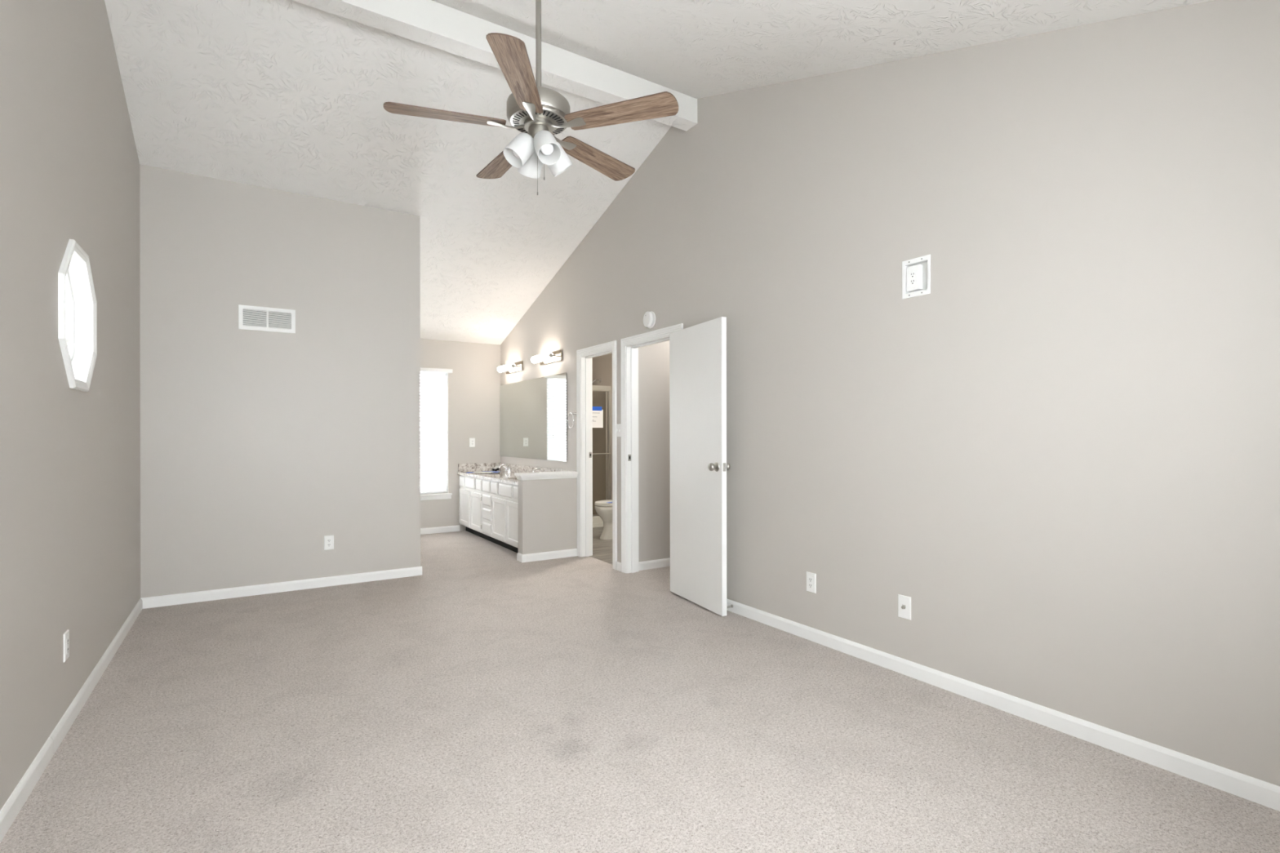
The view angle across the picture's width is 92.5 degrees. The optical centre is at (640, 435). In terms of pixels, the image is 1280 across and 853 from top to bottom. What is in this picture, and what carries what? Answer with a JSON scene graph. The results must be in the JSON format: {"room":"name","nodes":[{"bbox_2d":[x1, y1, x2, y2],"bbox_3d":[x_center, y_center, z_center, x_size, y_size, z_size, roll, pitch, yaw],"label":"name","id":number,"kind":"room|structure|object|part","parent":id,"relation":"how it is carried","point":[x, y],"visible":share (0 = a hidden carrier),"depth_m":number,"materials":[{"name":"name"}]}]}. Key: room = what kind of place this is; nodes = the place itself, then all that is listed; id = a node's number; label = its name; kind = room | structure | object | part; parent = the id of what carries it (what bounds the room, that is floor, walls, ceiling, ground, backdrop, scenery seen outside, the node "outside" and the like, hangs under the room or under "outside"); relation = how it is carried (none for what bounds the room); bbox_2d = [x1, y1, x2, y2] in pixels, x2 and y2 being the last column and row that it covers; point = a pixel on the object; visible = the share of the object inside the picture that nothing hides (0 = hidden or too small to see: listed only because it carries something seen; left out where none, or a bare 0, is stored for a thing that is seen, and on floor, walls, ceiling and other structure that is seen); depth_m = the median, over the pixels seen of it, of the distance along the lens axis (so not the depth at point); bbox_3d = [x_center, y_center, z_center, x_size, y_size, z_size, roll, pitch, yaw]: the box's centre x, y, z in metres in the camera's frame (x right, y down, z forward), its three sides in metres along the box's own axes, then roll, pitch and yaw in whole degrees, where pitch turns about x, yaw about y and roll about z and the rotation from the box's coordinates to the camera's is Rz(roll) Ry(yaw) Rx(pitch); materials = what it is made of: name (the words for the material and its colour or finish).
{"room":"empty bedroom","nodes":[
{"label":"empty bedroom","id":0,"kind":"room"},
{"bbox_2d":[0,0,140,810],"bbox_3d":[-2.065,-0.661,1.881,0.140,3.831,6.215,0,0,-33],"label":"wall","id":1,"kind":"structure","parent":0,"point":[70,458],"depth_m":2.52,"materials":[{"name":"grey paint"}]},
{"bbox_2d":[63,629,69,662],"bbox_3d":[-2.441,0.897,2.610,0.008,0.119,0.073,0,0,-33],"label":"wall outlet","id":2,"kind":"object","parent":1,"relation":"attached to","point":[66,635],"visible":1,"depth_m":2.60,"materials":[{"name":"white plastic"}]},
{"bbox_2d":[66,636,68,654],"bbox_3d":[-2.439,0.897,2.611,0.002,0.066,0.033,0,0,-33],"label":"receptacle","id":3,"kind":"object","parent":2,"relation":"attached to","point":[67,637],"depth_m":2.60,"materials":[{"name":"white plastic"}]},
{"bbox_2d":[0,598,142,843],"bbox_3d":[-2.000,1.215,1.926,0.012,0.078,5.943,0,0,-33],"label":"baseboard","id":4,"kind":"structure","parent":1,"relation":"attached to","point":[14,804],"depth_m":2.45,"materials":[{"name":"white"}]},
{"bbox_2d":[57,239,97,391],"bbox_3d":[-2.608,-0.531,2.760,0.148,0.650,0.650,0,0,-33],"label":"window","id":5,"kind":"structure","parent":1,"relation":"in","point":[77,298],"depth_m":2.94,"materials":[{"name":"white glass"}]},
{"bbox_3d":[-2.629,-0.531,2.746,0.042,0.560,0.560,0,0,-33],"label":"frame","id":6,"kind":"part","parent":5,"relation":"part of","materials":[{"name":"white"}]},
{"bbox_2d":[139,164,419,220],"bbox_3d":[-2.829,-1.941,5.013,1.957,0.038,0.120,0,0,-33],"label":"trim","id":7,"kind":"structure","parent":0,"point":[144,167],"depth_m":4.88,"materials":[{"name":"grey paint"}]},
{"bbox_2d":[139,169,577,598],"bbox_3d":[-2.164,-0.335,5.447,3.540,3.178,0.137,0,0,-33],"label":"wall","id":8,"kind":"structure","parent":0,"point":[257,447],"depth_m":4.90,"materials":[{"name":"grey paint"}]},
{"bbox_2d":[238,304,295,333],"bbox_3d":[-2.952,-0.917,4.857,0.384,0.188,0.008,0,0,-33],"label":"air vent","id":9,"kind":"object","parent":8,"relation":"in","point":[250,317],"visible":1,"depth_m":4.85,"materials":[{"name":"white plastic"}]},
{"bbox_2d":[324,534,333,550],"bbox_3d":[-2.584,0.893,5.091,0.073,0.119,0.008,0,0,-33],"label":"wall outlet","id":10,"kind":"object","parent":8,"relation":"attached to","point":[328,540],"visible":1,"depth_m":5.09,"materials":[{"name":"white plastic"}]},
{"bbox_2d":[326,538,331,546],"bbox_3d":[-2.582,0.893,5.089,0.033,0.066,0.002,0,0,-33],"label":"receptacle","id":11,"kind":"object","parent":10,"relation":"attached to","point":[328,540],"depth_m":5.09,"materials":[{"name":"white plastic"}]},
{"bbox_2d":[514,471,577,479],"bbox_3d":[-0.946,0.411,6.212,0.629,0.066,0.160,0,0,-33],"label":"trim","id":12,"kind":"structure","parent":8,"relation":"on","point":[561,474],"depth_m":6.14,"materials":[{"name":"white"}]},
{"bbox_2d":[516,548,577,562],"bbox_3d":[-0.941,1.213,6.230,0.603,0.078,0.134,0,0,-33],"label":"baseboard","id":13,"kind":"structure","parent":8,"relation":"attached to","point":[566,553],"depth_m":6.15,"materials":[{"name":"white wood"}]},
{"bbox_2d":[420,338,500,531],"bbox_3d":[-2.646,0.018,7.903,1.702,2.475,0.140,0,0,-33],"label":"wall","id":14,"kind":"structure","parent":0,"point":[474,382],"depth_m":8.03,"materials":[{"name":"grey paint"}]},
{"bbox_2d":[420,371,452,500],"bbox_3d":[-2.830,0.005,7.759,0.845,1.641,0.165,0,0,-33],"label":"window","id":15,"kind":"structure","parent":14,"relation":"in","point":[428,496],"depth_m":7.93,"materials":[{"name":"white"}]},
{"bbox_3d":[-2.809,0.764,7.729,0.845,0.025,0.095,0,0,-33],"label":"sill","id":16,"kind":"part","parent":15,"relation":"part of","materials":[{"name":"white wood"}]},
{"bbox_2d":[420,367,453,493],"bbox_3d":[-2.788,-0.056,7.727,0.820,1.588,0.107,0,0,-33],"label":"window blind","id":17,"kind":"object","parent":15,"relation":"attached to","point":[422,369],"visible":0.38,"depth_m":7.85,"materials":[{"name":"white plastic"}]},
{"bbox_3d":[-2.818,0.729,7.742,0.745,0.018,0.048,0,0,-33],"label":"rail","id":18,"kind":"part","parent":17,"relation":"part of","materials":[{"name":"white plastic"}]},
{"bbox_3d":[-2.805,-0.042,7.720,0.588,1.545,0.003,0,0,-33],"label":"ladder cord","id":19,"kind":"part","parent":17,"relation":"part of","materials":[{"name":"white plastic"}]},
{"bbox_2d":[420,524,459,534],"bbox_3d":[-2.786,1.216,7.721,1.026,0.078,0.012,0,0,-33],"label":"baseboard","id":20,"kind":"structure","parent":14,"relation":"attached to","point":[450,528],"depth_m":7.86,"materials":[{"name":"white wood"}]},
{"bbox_2d":[469,438,475,447],"bbox_3d":[-2.214,0.098,8.092,0.073,0.119,0.008,0,0,-33],"label":"wall outlet","id":21,"kind":"object","parent":14,"relation":"attached to","point":[472,441],"visible":1,"depth_m":8.09,"materials":[{"name":"white plastic"}]},
{"bbox_2d":[591,353,612,514],"bbox_3d":[0.053,0.020,7.860,0.100,2.460,3.520,0,0,-33],"label":"wall","id":22,"kind":"structure","parent":0,"point":[602,365],"depth_m":8.72,"materials":[{"name":"beige paint"}]},
{"bbox_2d":[0,526,1279,852],"bbox_3d":[-0.648,1.301,4.298,5.128,0.100,8.760,0,0,-33],"label":"floor","id":23,"kind":"structure","parent":0,"point":[486,700],"depth_m":2.47,"materials":[{"name":"beige carpet"}]},
{"bbox_2d":[141,566,422,608],"bbox_3d":[-3.406,1.218,5.935,1.969,0.078,2.327,0,0,-33],"label":"baseboard","id":24,"kind":"structure","parent":23,"relation":"on","point":[259,589],"depth_m":4.87,"materials":[{"name":"white wood"}]},
{"bbox_2d":[458,475,518,552],"bbox_3d":[-1.540,0.882,7.227,0.569,0.742,2.185,0,0,-33],"label":"vanity cabinet","id":25,"kind":"object","parent":23,"relation":"on","point":[488,509],"visible":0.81,"depth_m":6.96,"materials":[{"name":"white paint"}]},
{"bbox_3d":[-2.296,0.597,7.896,0.019,0.130,0.195,0,0,-33],"label":"drawer","id":26,"kind":"part","parent":25,"relation":"part of","materials":[{"name":"white paint"}]},
{"bbox_3d":[-2.236,0.920,7.804,0.019,0.444,0.413,0,0,-33],"label":"door","id":27,"kind":"part","parent":25,"relation":"part of","materials":[{"name":"white paint"}]},
{"bbox_3d":[-2.115,0.597,7.613,0.019,0.130,0.380,0,0,-33],"label":"drawer","id":28,"kind":"part","parent":25,"relation":"part of","materials":[{"name":"white paint"}]},
{"bbox_3d":[-1.984,0.920,7.410,0.019,0.444,0.410,0,0,-33],"label":"door","id":29,"kind":"part","parent":25,"relation":"part of","materials":[{"name":"white paint"}]},
{"bbox_3d":[-1.927,0.597,7.320,0.019,0.130,0.203,0,0,-33],"label":"drawer","id":30,"kind":"part","parent":25,"relation":"part of","materials":[{"name":"white paint"}]},
{"bbox_3d":[-1.780,0.596,7.090,0.019,0.130,0.250,0,0,-33],"label":"drawer","id":31,"kind":"part","parent":25,"relation":"part of","materials":[{"name":"white paint"}]},
{"bbox_3d":[-1.768,1.079,7.074,0.019,0.124,0.287,0,0,-33],"label":"drawer","id":32,"kind":"part","parent":25,"relation":"part of","materials":[{"name":"white paint"}]},
{"bbox_3d":[-1.769,0.916,7.074,0.019,0.122,0.287,0,0,-33],"label":"drawer","id":33,"kind":"part","parent":25,"relation":"part of","materials":[{"name":"white paint"}]},
{"bbox_3d":[-1.769,0.754,7.074,0.019,0.122,0.287,0,0,-33],"label":"drawer","id":34,"kind":"part","parent":25,"relation":"part of","materials":[{"name":"white paint"}]},
{"bbox_3d":[-1.630,0.596,6.857,0.019,0.130,0.197,0,0,-33],"label":"drawer","id":35,"kind":"part","parent":25,"relation":"part of","materials":[{"name":"white paint"}]},
{"bbox_3d":[-1.553,0.919,6.737,0.019,0.444,0.413,0,0,-33],"label":"door","id":36,"kind":"part","parent":25,"relation":"part of","materials":[{"name":"white paint"}]},
{"bbox_3d":[-1.438,0.596,6.557,0.019,0.130,0.389,0,0,-33],"label":"drawer","id":37,"kind":"part","parent":25,"relation":"part of","materials":[{"name":"white paint"}]},
{"bbox_3d":[-1.307,0.918,6.354,0.019,0.444,0.412,0,0,-33],"label":"door","id":38,"kind":"part","parent":25,"relation":"part of","materials":[{"name":"white paint"}]},
{"bbox_2d":[457,462,572,485],"bbox_3d":[-1.545,0.506,7.225,0.580,0.266,2.185,0,0,-33],"label":"countertop","id":39,"kind":"structure","parent":25,"relation":"on","point":[463,468],"depth_m":7.67,"materials":[{"name":"stone"}]},
{"bbox_2d":[467,471,498,472],"bbox_3d":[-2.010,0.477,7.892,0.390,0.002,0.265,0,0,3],"label":"sink","id":40,"kind":"object","parent":39,"relation":"on","point":[483,471],"visible":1,"depth_m":7.87,"materials":[{"name":"white"}]},
{"bbox_2d":[492,465,499,471],"bbox_3d":[-1.921,0.445,8.195,0.106,0.075,0.066,0,0,-33],"label":"wrapper","id":41,"kind":"object","parent":39,"relation":"on","point":[496,468],"visible":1,"depth_m":8.18,"materials":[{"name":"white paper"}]},
{"bbox_2d":[498,464,511,472],"bbox_3d":[-1.701,0.423,7.816,0.173,0.110,0.159,0,0,15],"label":"faucet","id":42,"kind":"object","parent":39,"relation":"on","point":[508,469],"visible":1,"depth_m":7.79,"materials":[{"name":"silver metal"}]},
{"bbox_3d":[-1.731,0.417,7.798,0.137,0.096,0.030,0,0,-33],"label":"spout","id":43,"kind":"part","parent":42,"relation":"part of","materials":[{"name":"silver metal"}]},
{"bbox_2d":[532,467,545,472],"bbox_3d":[-1.119,0.422,6.907,0.173,0.110,0.159,0,0,15],"label":"faucet","id":44,"kind":"object","parent":39,"relation":"on","point":[535,468],"visible":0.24,"depth_m":6.88,"materials":[{"name":"silver metal"}]},
{"bbox_3d":[-1.256,0.595,6.274,0.019,0.130,0.198,0,0,-33],"label":"drawer","id":45,"kind":"part","parent":25,"relation":"part of","materials":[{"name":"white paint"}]},
{"bbox_2d":[592,385,611,527],"bbox_3d":[-1.146,0.290,8.502,1.224,1.931,0.942,0,0,-33],"label":"shower enclosure","id":46,"kind":"object","parent":23,"relation":"on","point":[597,522],"visible":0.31,"depth_m":8.45,"materials":[{"name":"white plastic"}]},
{"bbox_2d":[592,406,603,427],"bbox_3d":[-0.606,-0.245,8.358,0.227,0.288,0.003,0,0,-33],"label":"paper notice","id":47,"kind":"object","parent":46,"relation":"attached to","point":[597,413],"visible":0.6,"depth_m":8.38,"materials":[{"name":"white paper"}]},
{"bbox_3d":[-0.933,-0.638,8.167,1.224,0.076,0.060,0,0,-33],"label":"header rail","id":48,"kind":"part","parent":46,"relation":"part of","materials":[{"name":"beige metal"}]},
{"bbox_3d":[-0.721,0.243,8.290,0.628,1.683,0.014,0,0,-33],"label":"panel frame","id":49,"kind":"part","parent":46,"relation":"part of","materials":[{"name":"brown metal"}]},
{"bbox_2d":[594,499,612,539],"bbox_3d":[-0.225,0.866,7.538,0.706,0.775,0.440,0,0,-33],"label":"toilet","id":50,"kind":"object","parent":23,"relation":"on","point":[604,509],"visible":0.34,"depth_m":7.35,"materials":[{"name":"white ceramic"}]},
{"bbox_3d":[-0.322,0.837,7.477,0.478,0.020,0.368,0,0,-33],"label":"seat","id":51,"kind":"part","parent":50,"relation":"part of","materials":[{"name":"white ceramic"}]},
{"bbox_3d":[-0.318,0.814,7.479,0.480,0.022,0.362,0,0,-33],"label":"lid","id":52,"kind":"part","parent":50,"relation":"part of","materials":[{"name":"white ceramic"}]},
{"bbox_2d":[638,340,670,561],"bbox_3d":[0.441,0.019,6.024,1.228,2.460,0.120,0,0,-33],"label":"wall","id":53,"kind":"structure","parent":0,"point":[654,437],"depth_m":5.75,"materials":[{"name":"grey paint"}]},
{"bbox_2d":[639,557,670,570],"bbox_3d":[0.479,1.210,5.969,1.228,0.078,0.012,0,0,-33],"label":"baseboard","id":54,"kind":"structure","parent":53,"relation":"attached to","point":[652,564],"depth_m":5.74,"materials":[{"name":"white wood"}]},
{"bbox_2d":[104,0,1211,344],"bbox_3d":[-1.160,-1.921,3.857,3.800,1.556,8.562,0,0,-33],"label":"ceiling","id":55,"kind":"structure","parent":0,"point":[288,95],"depth_m":4.08,"materials":[{"name":"white paint"}]},
{"bbox_2d":[293,0,697,130],"bbox_3d":[-1.092,-2.462,3.768,3.540,0.187,0.138,0,0,-33],"label":"beam","id":56,"kind":"structure","parent":55,"relation":"attached to","point":[431,23],"depth_m":3.79,"materials":[{"name":"white paint"}]},
{"bbox_2d":[383,0,678,195],"bbox_3d":[-0.498,-1.659,2.863,1.275,1.106,1.234,0,0,-33],"label":"ceiling fan","id":57,"kind":"object","parent":55,"relation":"hanging from","point":[538,112],"visible":1,"depth_m":2.73,"materials":[{"name":"brown wood"}]},
{"bbox_3d":[-0.858,-1.413,2.710,0.514,0.006,0.141,0,11,-17],"label":"blade","id":58,"kind":"part","parent":57,"relation":"part of","materials":[{"name":"brown wood"}]},
{"bbox_3d":[-0.699,-1.414,3.161,0.141,0.006,0.514,-13,7,-34],"label":"blade","id":59,"kind":"part","parent":57,"relation":"part of","materials":[{"name":"brown wood"}]},
{"bbox_3d":[-0.478,-1.414,2.420,0.141,0.006,0.514,11,0,1],"label":"blade","id":60,"kind":"part","parent":57,"relation":"part of","materials":[{"name":"brown wood"}]},
{"bbox_3d":[-0.546,-1.292,2.779,0.150,0.154,0.105,0,0,-33],"label":"lamp shade","id":61,"kind":"part","parent":57,"relation":"part of","materials":[{"name":"white glass"}]},
{"bbox_2d":[512,134,533,158],"bbox_3d":[-0.530,-1.318,2.788,0.100,0.122,0.059,0,0,-33],"label":"shade","id":62,"kind":"object","parent":57,"relation":"attached to","point":[529,153],"depth_m":2.75,"materials":[{"name":"white glass"}]},
{"bbox_3d":[-0.515,-1.292,2.905,0.105,0.154,0.150,0,0,-33],"label":"lamp shade","id":63,"kind":"part","parent":57,"relation":"part of","materials":[{"name":"white glass"}]},
{"bbox_3d":[-0.472,-1.227,2.823,0.005,0.245,0.006,0,0,-24],"label":"pull chain","id":64,"kind":"part","parent":57,"relation":"part of","materials":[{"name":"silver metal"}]},
{"bbox_2d":[540,142,553,155],"bbox_3d":[-0.429,-1.318,2.764,0.059,0.122,0.100,0,0,-33],"label":"bulb","id":65,"kind":"object","parent":57,"relation":"attached to","point":[547,148],"depth_m":2.73,"materials":[{"name":"white glass"}]},
{"bbox_3d":[-0.420,-1.293,2.749,0.105,0.154,0.150,0,0,-33],"label":"lamp shade","id":66,"kind":"part","parent":57,"relation":"part of","materials":[{"name":"white glass"}]},
{"bbox_3d":[-0.390,-1.293,2.874,0.150,0.154,0.105,0,0,-33],"label":"lamp shade","id":67,"kind":"part","parent":57,"relation":"part of","materials":[{"name":"white glass"}]},
{"bbox_3d":[-0.221,-1.415,3.150,0.141,0.006,0.514,-14,-8,37],"label":"blade","id":68,"kind":"part","parent":57,"relation":"part of","materials":[{"name":"brown wood"}]},
{"bbox_3d":[-0.084,-1.415,2.692,0.514,0.006,0.141,0,-11,19],"label":"blade","id":69,"kind":"part","parent":57,"relation":"part of","materials":[{"name":"brown wood"}]},
{"bbox_2d":[500,0,1279,786],"bbox_3d":[0.392,-0.666,4.849,0.120,3.831,8.562,0,0,-33],"label":"wall","id":70,"kind":"structure","parent":0,"point":[1064,451],"depth_m":2.75,"materials":[{"name":"grey paint"}]},
{"bbox_2d":[497,360,523,373],"bbox_3d":[-1.667,-0.862,7.821,0.140,0.116,0.578,0,0,-33],"label":"vanity light","id":71,"kind":"object","parent":70,"relation":"attached to","point":[509,368],"visible":1,"depth_m":7.73,"materials":[{"name":"white glass"}]},
{"bbox_2d":[457,462,572,472],"bbox_3d":[-1.543,0.425,7.226,0.575,0.105,2.185,0,0,-33],"label":"backsplash","id":72,"kind":"structure","parent":70,"relation":"attached to","point":[481,466],"depth_m":8.00,"materials":[{"name":"stone"}]},
{"bbox_2d":[499,372,567,461],"bbox_3d":[-1.340,-0.193,7.431,0.012,0.954,2.053,0,0,-33],"label":"wall mirror","id":73,"kind":"object","parent":70,"relation":"attached to","point":[533,413],"visible":1,"depth_m":7.26,"materials":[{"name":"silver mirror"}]},
{"bbox_2d":[530,349,562,365],"bbox_3d":[-1.058,-0.870,6.871,0.140,0.116,0.578,0,0,-33],"label":"vanity light","id":74,"kind":"object","parent":70,"relation":"attached to","point":[556,356],"visible":1,"depth_m":6.78,"materials":[{"name":"white glass"}]},
{"bbox_2d":[567,411,576,428],"bbox_3d":[-0.706,-0.160,6.394,0.064,0.180,0.165,0,0,-33],"label":"towel ring","id":75,"kind":"object","parent":70,"relation":"attached to","point":[571,413],"visible":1,"depth_m":6.37,"materials":[{"name":"silver metal"}]},
{"bbox_2d":[576,340,617,569],"bbox_3d":[-0.382,0.186,6.053,0.150,2.129,0.793,0,0,-33],"label":"trim","id":76,"kind":"structure","parent":70,"relation":"attached to","point":[584,356],"depth_m":6.30,"materials":[{"name":"white wood"}]},
{"bbox_3d":[-0.324,0.204,6.091,0.012,2.094,0.723,0,0,-33],"label":"casing","id":77,"kind":"part","parent":76,"relation":"part of","materials":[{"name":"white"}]},
{"bbox_2d":[616,423,621,436],"bbox_3d":[-0.202,-0.043,5.652,0.016,0.118,0.112,0,0,-33],"label":"light switch","id":78,"kind":"object","parent":70,"relation":"attached to","point":[618,426],"visible":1,"depth_m":5.64,"materials":[{"name":"white plastic"}]},
{"bbox_2d":[643,311,655,328],"bbox_3d":[0.071,-0.978,5.191,0.050,0.144,0.148,0,0,-33],"label":"smoke detector","id":79,"kind":"object","parent":70,"relation":"attached to","point":[649,317],"visible":1,"depth_m":5.16,"materials":[{"name":"white plastic"}]},
{"bbox_2d":[621,323,683,573],"bbox_3d":[0.137,0.186,5.243,0.150,2.127,0.932,0,0,-33],"label":"trim","id":80,"kind":"structure","parent":70,"relation":"attached to","point":[630,345],"depth_m":5.56,"materials":[{"name":"white wood"}]},
{"bbox_2d":[669,316,730,616],"bbox_3d":[0.394,0.214,4.509,0.162,2.040,0.775,0,0,-29],"label":"door","id":81,"kind":"structure","parent":70,"relation":"in","point":[699,466],"depth_m":4.44,"materials":[{"name":"white paint"}]},
{"bbox_3d":[0.505,0.219,4.210,0.066,0.066,0.066,0,0,-33],"label":"knob","id":82,"kind":"part","parent":81,"relation":"part of","materials":[{"name":"silver metal"}]},
{"bbox_3d":[0.589,0.219,4.257,0.066,0.066,0.066,0,0,-33],"label":"knob","id":83,"kind":"part","parent":81,"relation":"part of","materials":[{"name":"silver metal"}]},
{"bbox_2d":[806,571,816,593],"bbox_3d":[1.038,0.896,3.727,0.008,0.119,0.073,0,0,-33],"label":"wall outlet","id":84,"kind":"object","parent":70,"relation":"attached to","point":[811,577],"visible":1,"depth_m":3.72,"materials":[{"name":"white plastic"}]},
{"bbox_2d":[808,576,813,588],"bbox_3d":[1.036,0.896,3.725,0.002,0.066,0.033,0,0,-33],"label":"receptacle","id":85,"kind":"object","parent":84,"relation":"attached to","point":[810,578],"depth_m":3.72,"materials":[{"name":"white plastic"}]},
{"bbox_2d":[897,594,911,620],"bbox_3d":[1.372,0.897,3.193,0.020,0.118,0.073,0,0,-33],"label":"cable plate","id":86,"kind":"object","parent":70,"relation":"attached to","point":[904,602],"visible":1,"depth_m":3.19,"materials":[{"name":"white plastic"}]},
{"bbox_2d":[902,253,930,298],"bbox_3d":[1.426,-0.809,3.148,0.038,0.196,0.155,0,0,-33],"label":"outlet box","id":87,"kind":"object","parent":70,"relation":"attached to","point":[916,272],"visible":0.98,"depth_m":3.14,"materials":[{"name":"white plastic"}]},
{"bbox_2d":[909,271,915,284],"bbox_3d":[1.403,-0.809,3.156,0.002,0.066,0.033,0,0,-33],"label":"receptacle","id":88,"kind":"object","parent":87,"relation":"attached to","point":[912,273],"depth_m":3.16,"materials":[{"name":"white plastic"}]},
{"bbox_2d":[906,263,922,292],"bbox_3d":[1.415,-0.809,3.164,0.029,0.128,0.078,0,0,-33],"label":"outlet plate","id":89,"kind":"object","parent":87,"relation":"attached to","point":[913,271],"depth_m":3.15,"materials":[{"name":"white plastic"}]},
{"bbox_2d":[616,561,1279,811],"bbox_3d":[1.178,1.209,3.505,0.012,0.078,5.174,0,0,-33],"label":"baseboard","id":90,"kind":"structure","parent":70,"relation":"attached to","point":[1264,793],"depth_m":2.61,"materials":[{"name":"white"}]}
]}

